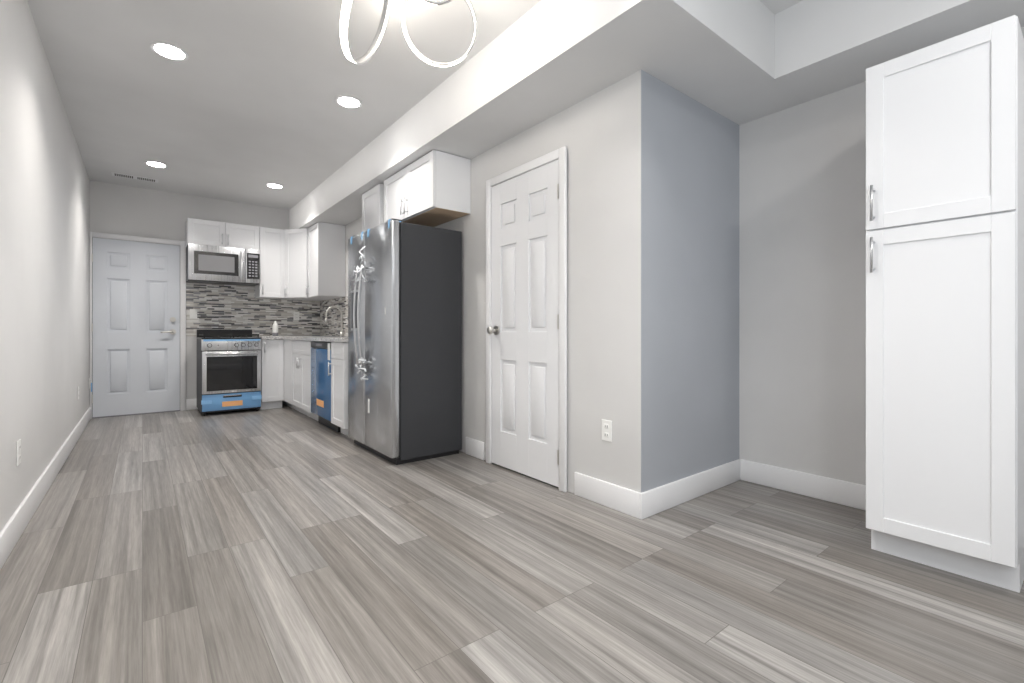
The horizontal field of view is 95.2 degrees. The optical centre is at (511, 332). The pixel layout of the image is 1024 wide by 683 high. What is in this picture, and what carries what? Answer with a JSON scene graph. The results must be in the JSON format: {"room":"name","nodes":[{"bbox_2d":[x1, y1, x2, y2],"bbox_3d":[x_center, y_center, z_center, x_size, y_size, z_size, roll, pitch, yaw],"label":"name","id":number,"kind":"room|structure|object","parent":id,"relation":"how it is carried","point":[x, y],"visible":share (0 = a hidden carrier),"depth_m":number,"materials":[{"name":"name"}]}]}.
{"room":"kitchen","nodes":[
{"label":"kitchen","id":0,"kind":"room"},
{"bbox_2d":[0,0,89,531],"bbox_3d":[-2.167,-0.371,1.895,0.120,2.675,8.700,0,0,-38],"label":"wall","id":1,"kind":"structure","parent":0,"point":[44,276],"depth_m":2.62,"materials":[{"name":"grey paint"}]},
{"bbox_2d":[16,439,20,465],"bbox_3d":[-2.345,0.571,2.225,0.008,0.116,0.072,0,0,-38],"label":"outlet","id":2,"kind":"object","parent":1,"relation":"attached to","point":[18,452],"visible":1,"depth_m":2.21,"materials":[{"name":"white plastic"}]},
{"bbox_2d":[0,407,90,569],"bbox_3d":[-2.114,0.898,1.937,0.015,0.135,8.460,0,0,-38],"label":"baseboard","id":3,"kind":"structure","parent":1,"relation":"attached to","point":[14,528],"depth_m":2.51,"materials":[{"name":"white wood"}]},
{"bbox_2d":[90,180,306,398],"bbox_3d":[-3.385,-0.371,6.399,3.791,2.675,0.120,0,0,-38],"label":"wall","id":4,"kind":"structure","parent":0,"point":[129,210],"depth_m":5.69,"materials":[{"name":"grey paint"}]},
{"bbox_2d":[90,232,185,418],"bbox_3d":[-4.364,-0.080,5.492,0.885,2.091,0.087,0,0,-38],"label":"exterior door","id":5,"kind":"structure","parent":4,"relation":"in","point":[137,328],"depth_m":5.49,"materials":[{"name":"white wood"}]},
{"bbox_2d":[186,399,197,409],"bbox_3d":[-3.749,0.898,6.026,0.735,0.135,0.015,0,0,-38],"label":"baseboard","id":6,"kind":"structure","parent":4,"relation":"attached to","point":[191,404],"depth_m":5.83,"materials":[{"name":"white wood"}]},
{"bbox_2d":[186,218,258,249],"bbox_3d":[-3.632,-1.202,5.889,0.760,0.313,0.368,0,0,-38],"label":"upper cabinet","id":7,"kind":"object","parent":4,"relation":"attached to","point":[209,232],"visible":0.81,"depth_m":5.75,"materials":[{"name":"white wood"}]},
{"bbox_2d":[186,243,260,285],"bbox_3d":[-3.616,-0.829,5.869,0.760,0.431,0.420,0,0,-38],"label":"over-the-range microwave","id":8,"kind":"object","parent":7,"relation":"attached to","point":[208,264],"visible":1,"depth_m":5.70,"materials":[{"name":"grey metal"}]},
{"bbox_2d":[186,283,319,335],"bbox_3d":[-3.409,-0.283,6.297,1.606,0.665,0.008,0,0,-38],"label":"backsplash","id":9,"kind":"structure","parent":4,"relation":"attached to","point":[226,307],"depth_m":6.19,"materials":[{"name":"tile"}]},
{"bbox_2d":[190,309,196,318],"bbox_3d":[-3.974,-0.229,5.839,0.078,0.120,0.008,0,0,-38],"label":"outlet","id":10,"kind":"object","parent":9,"relation":"attached to","point":[193,313],"visible":1,"depth_m":5.84,"materials":[{"name":"white plastic"}]},
{"bbox_2d":[293,312,298,319],"bbox_3d":[-3.033,-0.229,6.583,0.078,0.120,0.008,0,0,-38],"label":"outlet","id":11,"kind":"object","parent":9,"relation":"attached to","point":[295,315],"visible":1,"depth_m":6.58,"materials":[{"name":"white plastic"}]},
{"bbox_2d":[255,227,284,298],"bbox_3d":[-3.214,-0.906,6.220,0.300,0.905,0.368,0,0,-38],"label":"upper cabinet","id":12,"kind":"object","parent":4,"relation":"attached to","point":[272,249],"visible":0.94,"depth_m":6.11,"materials":[{"name":"white wood"}]},
{"bbox_2d":[282,228,330,300],"bbox_3d":[-2.814,-0.906,6.376,0.568,0.905,0.618,0,0,-38],"label":"upper cabinet","id":13,"kind":"object","parent":4,"relation":"attached to","point":[296,261],"visible":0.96,"depth_m":6.14,"materials":[{"name":"white wood"}]},
{"bbox_2d":[27,0,802,209],"bbox_3d":[-0.726,-1.759,3.033,3.791,0.100,8.700,0,0,-38],"label":"ceiling","id":14,"kind":"structure","parent":0,"point":[240,105],"depth_m":3.18,"materials":[{"name":"paint"}]},
{"bbox_2d":[111,172,157,182],"bbox_3d":[-4.150,-1.705,5.158,0.400,0.006,0.130,0,0,-38],"label":"ceiling vent","id":15,"kind":"object","parent":14,"relation":"in","point":[134,177],"visible":1,"depth_m":5.15,"materials":[{"name":"white metal"}]},
{"bbox_2d":[144,161,167,167],"bbox_3d":[-3.614,-1.705,4.753,0.189,0.006,0.189,0,0,7],"label":"recessed light","id":16,"kind":"object","parent":14,"relation":"in","point":[151,163],"depth_m":4.75,"materials":[{"name":"white plastic"}]},
{"bbox_2d":[150,41,188,60],"bbox_3d":[-2.080,-1.705,2.843,0.189,0.006,0.189,0,0,7],"label":"recessed light","id":17,"kind":"object","parent":14,"relation":"in","point":[169,51],"depth_m":2.84,"materials":[{"name":"white plastic"}]},
{"bbox_2d":[266,183,283,188],"bbox_3d":[-2.763,-1.705,5.451,0.189,0.006,0.189,0,0,7],"label":"recessed light","id":18,"kind":"object","parent":14,"relation":"in","point":[272,185],"depth_m":5.43,"materials":[{"name":"white plastic"}]},
{"bbox_2d":[335,95,361,108],"bbox_3d":[-1.209,-1.705,3.467,0.189,0.006,0.189,0,0,7],"label":"recessed light","id":19,"kind":"object","parent":14,"relation":"in","point":[346,101],"depth_m":3.45,"materials":[{"name":"white plastic"}]},
{"bbox_2d":[340,0,476,66],"bbox_3d":[-0.455,-1.496,2.172,0.652,0.440,0.665,0,0,-38],"label":"chandelier","id":20,"kind":"object","parent":14,"relation":"attached to","point":[367,56],"visible":1,"depth_m":2.29,"materials":[{"name":"white"}]},
{"bbox_2d":[289,0,1023,228],"bbox_3d":[0.135,-1.536,3.713,1.595,0.345,8.460,0,0,-38],"label":"soffit beam","id":21,"kind":"structure","parent":14,"relation":"attached to","point":[739,62],"depth_m":2.45,"materials":[{"name":"paint"}]},
{"bbox_2d":[323,70,640,492],"bbox_3d":[-1.010,-0.371,4.651,0.120,2.675,5.568,0,0,-38],"label":"wall","id":22,"kind":"structure","parent":0,"point":[598,134],"depth_m":2.69,"materials":[{"name":"grey paint"}]},
{"bbox_2d":[306,222,344,298],"bbox_3d":[-2.409,-0.906,6.024,0.368,0.905,0.450,0,0,-38],"label":"upper cabinet","id":23,"kind":"object","parent":22,"relation":"attached to","point":[326,260],"visible":0.98,"depth_m":5.87,"materials":[{"name":"white wood"}]},
{"bbox_2d":[320,296,347,335],"bbox_3d":[-1.974,-0.202,5.766,0.008,0.501,2.600,0,0,-38],"label":"backsplash","id":24,"kind":"structure","parent":22,"relation":"attached to","point":[332,327],"depth_m":6.27,"materials":[{"name":"tile"}]},
{"bbox_2d":[362,184,383,231],"bbox_3d":[-1.228,-0.906,4.529,0.368,0.905,0.440,0,0,-38],"label":"upper cabinet","id":25,"kind":"object","parent":22,"relation":"attached to","point":[373,207],"visible":0.27,"depth_m":4.39,"materials":[{"name":"white wood"}]},
{"bbox_2d":[384,150,470,226],"bbox_3d":[-0.752,-1.145,3.926,0.368,0.427,0.910,0,0,-38],"label":"upper cabinet","id":26,"kind":"object","parent":22,"relation":"attached to","point":[432,188],"visible":0.9,"depth_m":3.65,"materials":[{"name":"white wood"}]},
{"bbox_2d":[486,146,566,491],"bbox_3d":[0.047,-0.080,3.134,0.097,2.091,0.832,0,0,-38],"label":"closet door","id":27,"kind":"structure","parent":22,"relation":"in","point":[526,324],"depth_m":3.10,"materials":[{"name":"white wood"}]},
{"bbox_2d":[574,472,635,516],"bbox_3d":[0.514,0.898,2.613,0.015,0.135,0.445,0,0,-38],"label":"baseboard","id":28,"kind":"structure","parent":22,"relation":"attached to","point":[619,498],"depth_m":2.59,"materials":[{"name":"white wood"}]},
{"bbox_2d":[602,419,611,441],"bbox_3d":[0.526,0.546,2.601,0.008,0.116,0.072,0,0,-38],"label":"outlet","id":29,"kind":"object","parent":22,"relation":"attached to","point":[606,430],"visible":1,"depth_m":2.60,"materials":[{"name":"white plastic"}]},
{"bbox_2d":[0,403,1023,682],"bbox_3d":[-0.726,0.996,3.033,3.791,0.060,8.700,0,0,-38],"label":"floor","id":30,"kind":"structure","parent":0,"point":[284,543],"depth_m":1.81,"materials":[{"name":"laminate"}]},
{"bbox_2d":[196,330,261,415],"bbox_3d":[-3.486,0.466,5.761,0.616,1.000,0.716,0,0,-38],"label":"gas range","id":31,"kind":"object","parent":30,"relation":"on","point":[228,370],"visible":1,"depth_m":5.53,"materials":[{"name":"grey metal"}]},
{"bbox_2d":[258,339,283,409],"bbox_3d":[-3.167,0.528,6.072,0.252,0.875,0.658,0,0,-38],"label":"base cabinet","id":32,"kind":"object","parent":30,"relation":"on","point":[272,372],"visible":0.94,"depth_m":5.85,"materials":[{"name":"white wood"}]},
{"bbox_2d":[282,339,299,411],"bbox_3d":[-2.715,0.528,6.207,0.621,0.875,1.007,0,0,-38],"label":"base cabinet","id":33,"kind":"object","parent":30,"relation":"on","point":[287,400],"visible":0.1,"depth_m":5.78,"materials":[{"name":"white wood"}]},
{"bbox_2d":[252,336,347,341],"bbox_3d":[-2.239,0.070,5.398,0.877,0.038,2.867,0,0,-38],"label":"countertop","id":34,"kind":"structure","parent":33,"relation":"on","point":[334,339],"depth_m":4.94,"materials":[{"name":"grey stone"}]},
{"bbox_2d":[272,321,277,335],"bbox_3d":[-3.178,-0.051,6.283,0.072,0.200,0.071,0,0,-38],"label":"soap bottle","id":35,"kind":"object","parent":34,"relation":"on","point":[275,329],"visible":1,"depth_m":6.26,"materials":[{"name":"grey plastic"}]},
{"bbox_2d":[299,306,347,336],"bbox_3d":[-2.178,-0.130,5.441,0.446,0.360,0.660,0,0,-38],"label":"kitchen faucet","id":36,"kind":"object","parent":34,"relation":"on","point":[342,330],"visible":1,"depth_m":5.47,"materials":[{"name":"silver metal"}]},
{"bbox_2d":[292,340,317,420],"bbox_3d":[-2.167,0.528,5.483,0.658,0.875,0.800,0,0,-38],"label":"base cabinet","id":37,"kind":"object","parent":30,"relation":"on","point":[301,374],"visible":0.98,"depth_m":5.27,"materials":[{"name":"white wood"}]},
{"bbox_2d":[311,341,340,431],"bbox_3d":[-1.706,0.532,4.899,0.586,0.868,0.674,0,0,-38],"label":"dishwasher","id":38,"kind":"object","parent":30,"relation":"on","point":[320,384],"visible":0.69,"depth_m":4.70,"materials":[{"name":"blue"}]},
{"bbox_2d":[328,342,348,436],"bbox_3d":[-1.380,0.528,4.487,0.658,0.875,0.360,0,0,-38],"label":"base cabinet","id":39,"kind":"object","parent":30,"relation":"on","point":[339,384],"visible":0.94,"depth_m":4.28,"materials":[{"name":"white wood"}]},
{"bbox_2d":[348,218,461,464],"bbox_3d":[-0.941,0.070,3.876,0.674,1.792,0.910,0,0,-38],"label":"refrigerator","id":40,"kind":"object","parent":30,"relation":"on","point":[404,343],"visible":1,"depth_m":3.56,"materials":[{"name":"grey metal"}]},
{"bbox_2d":[866,15,1023,592],"bbox_3d":[1.900,-0.090,2.036,0.658,2.112,0.450,0,0,-38],"label":"pantry cabinet","id":41,"kind":"object","parent":30,"relation":"on","point":[944,305],"visible":1,"depth_m":1.83,"materials":[{"name":"white wood"}]},
{"bbox_2d":[641,70,738,492],"bbox_3d":[1.094,-0.371,2.839,1.173,2.675,0.120,0,0,-38],"label":"wall","id":42,"kind":"structure","parent":0,"point":[689,286],"depth_m":2.70,"materials":[{"name":"grey paint"}]},
{"bbox_2d":[632,459,743,519],"bbox_3d":[1.082,0.898,2.745,1.070,0.135,0.019,0,0,-38],"label":"baseboard","id":43,"kind":"structure","parent":42,"relation":"attached to","point":[645,504],"depth_m":2.66,"materials":[{"name":"white wood"}]},
{"bbox_2d":[739,27,1023,484],"bbox_3d":[2.440,-0.371,1.984,0.120,2.675,3.130,0,0,-38],"label":"wall","id":44,"kind":"structure","parent":0,"point":[802,287],"depth_m":2.77,"materials":[{"name":"grey paint"}]},
{"bbox_2d":[744,460,865,510],"bbox_3d":[1.758,0.898,2.739,0.015,0.135,0.780,0,0,-38],"label":"baseboard","id":45,"kind":"structure","parent":44,"relation":"attached to","point":[850,494],"depth_m":2.75,"materials":[{"name":"white wood"}]}
]}

